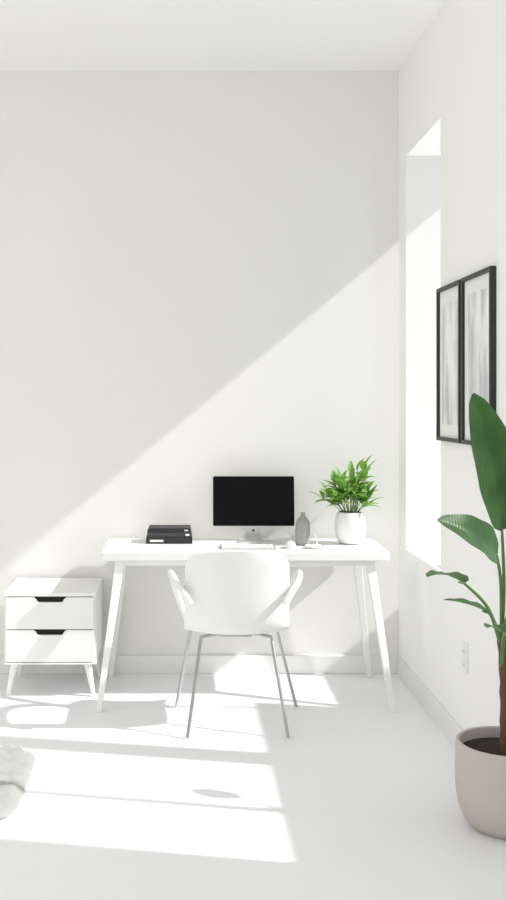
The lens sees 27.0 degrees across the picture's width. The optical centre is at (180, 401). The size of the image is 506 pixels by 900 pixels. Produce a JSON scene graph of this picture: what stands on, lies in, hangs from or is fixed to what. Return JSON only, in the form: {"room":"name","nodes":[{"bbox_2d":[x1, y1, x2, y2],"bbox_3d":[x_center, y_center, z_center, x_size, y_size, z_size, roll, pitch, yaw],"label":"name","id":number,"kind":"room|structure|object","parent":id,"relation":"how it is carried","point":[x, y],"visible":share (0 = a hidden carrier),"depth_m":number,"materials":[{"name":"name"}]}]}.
{"room":"home office","nodes":[
{"label":"home office","id":0,"kind":"room"},
{"bbox_2d":[0,71,398,654],"bbox_3d":[-0.588,-0.155,5.495,4.325,3.110,0.150,0,0,0],"label":"wall","id":1,"kind":"structure","parent":0,"point":[199,270],"depth_m":5.42,"materials":[{"name":"white paint"}]},
{"bbox_2d":[0,655,462,745],"bbox_3d":[-0.738,1.353,4.525,3.725,0.095,1.790,0,0,0],"label":"baseboard","id":2,"kind":"structure","parent":1,"relation":"attached to","point":[124,664],"depth_m":5.40,"materials":[{"name":"white"}]},
{"bbox_2d":[0,0,444,70],"bbox_3d":[-0.300,-1.770,2.110,4.900,0.120,6.920,0,0,0],"label":"ceiling","id":3,"kind":"structure","parent":0,"point":[36,35],"depth_m":4.87,"materials":[{"name":"white paint"}]},
{"bbox_2d":[0,674,505,899],"bbox_3d":[-0.300,1.460,2.110,4.900,0.120,6.920,0,0,0],"label":"floor","id":4,"kind":"structure","parent":0,"point":[360,802],"depth_m":3.75,"materials":[{"name":"white plastic"}]},
{"bbox_2d":[0,746,35,819],"bbox_3d":[-1.207,1.384,3.845,1.293,0.032,0.758,0,0,0],"label":"rug","id":5,"kind":"object","parent":4,"relation":"on","point":[16,764],"visible":1,"depth_m":3.89,"materials":[{"name":"fur"}]},
{"bbox_2d":[4,578,102,696],"bbox_3d":[-0.620,1.151,5.175,0.436,0.498,0.420,0,0,0],"label":"nightstand","id":6,"kind":"object","parent":4,"relation":"on","point":[48,621],"visible":1,"depth_m":4.96,"materials":[{"name":"white paint"}]},
{"bbox_2d":[168,550,302,739],"bbox_3d":[0.239,1.005,4.584,0.595,0.790,0.520,0,0,0],"label":"chair","id":7,"kind":"object","parent":4,"relation":"on","point":[226,593],"visible":1,"depth_m":4.38,"materials":[{"name":"white plastic"}]},
{"bbox_2d":[96,539,395,711],"bbox_3d":[0.294,1.050,5.059,1.355,0.700,0.652,0,0,0],"label":"desk","id":8,"kind":"object","parent":4,"relation":"on","point":[124,552],"visible":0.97,"depth_m":4.92,"materials":[{"name":"white paint"}]},
{"bbox_2d":[146,525,191,543],"bbox_3d":[-0.058,0.662,5.262,0.228,0.075,0.166,0,0,0],"label":"books","id":9,"kind":"object","parent":8,"relation":"on","point":[156,534],"visible":1,"depth_m":5.19,"materials":[{"name":"black paper"}]},
{"bbox_2d":[220,544,275,549],"bbox_3d":[0.319,0.693,5.025,0.262,0.013,0.100,0,0,0],"label":"keyboard","id":10,"kind":"object","parent":8,"relation":"on","point":[222,546],"visible":1,"depth_m":5.00,"materials":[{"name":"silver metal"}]},
{"bbox_2d":[213,476,294,542],"bbox_3d":[0.366,0.537,5.270,0.412,0.326,0.140,0,0,0],"label":"computer monitor","id":11,"kind":"object","parent":8,"relation":"on","point":[252,502],"visible":1,"depth_m":5.29,"materials":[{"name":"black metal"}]},
{"bbox_2d":[284,541,295,548],"bbox_3d":[0.523,0.682,5.035,0.058,0.034,0.104,0,0,0],"label":"mouse","id":12,"kind":"object","parent":8,"relation":"on","point":[290,544],"visible":1,"depth_m":5.00,"materials":[{"name":"white plastic"}]},
{"bbox_2d":[295,512,309,544],"bbox_3d":[0.597,0.620,5.145,0.073,0.158,0.073,0,0,0],"label":"bottle vase","id":13,"kind":"object","parent":8,"relation":"on","point":[302,528],"visible":0.96,"depth_m":5.12,"materials":[{"name":"grey ceramic"}]},
{"bbox_2d":[305,534,324,548],"bbox_3d":[0.640,0.671,5.034,0.096,0.056,0.104,0,0,-32],"label":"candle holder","id":14,"kind":"object","parent":8,"relation":"on","point":[312,546],"visible":1,"depth_m":5.04,"materials":[{"name":"white ceramic"}]},
{"bbox_2d":[309,455,383,544],"bbox_3d":[0.808,0.479,5.207,0.372,0.441,0.350,0,0,0],"label":"plant","id":15,"kind":"object","parent":8,"relation":"on","point":[350,526],"depth_m":5.14,"materials":[{"name":"green plant"}]},
{"bbox_2d":[426,393,505,838],"bbox_3d":[1.188,0.685,3.306,0.757,1.429,0.547,0,0,21],"label":"floor plant","id":16,"kind":"object","parent":4,"relation":"on","point":[480,752],"visible":1,"depth_m":3.36,"materials":[{"name":"green plant"}]},
{"bbox_2d":[399,0,505,729],"bbox_3d":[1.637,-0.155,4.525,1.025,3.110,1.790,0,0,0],"label":"wall","id":17,"kind":"structure","parent":0,"point":[452,83],"depth_m":4.50,"materials":[{"name":"white paint"}]},
{"bbox_2d":[436,279,460,442],"bbox_3d":[1.113,-0.161,4.350,0.022,0.650,0.370,0,0,0],"label":"picture frame","id":18,"kind":"object","parent":17,"relation":"attached to","point":[448,297],"visible":0.83,"depth_m":4.37,"materials":[{"name":"black"}]},
{"bbox_2d":[462,641,468,674],"bbox_3d":[1.120,1.008,4.140,0.010,0.118,0.078,0,0,0],"label":"socket","id":19,"kind":"object","parent":17,"relation":"attached to","point":[465,647],"visible":1,"depth_m":4.12,"materials":[{"name":"white plastic"}]},
{"bbox_2d":[461,266,495,444],"bbox_3d":[1.113,-0.161,3.942,0.022,0.650,0.395,0,0,0],"label":"picture frame","id":20,"kind":"object","parent":17,"relation":"attached to","point":[478,289],"visible":0.76,"depth_m":3.94,"materials":[{"name":"black"}]}
]}

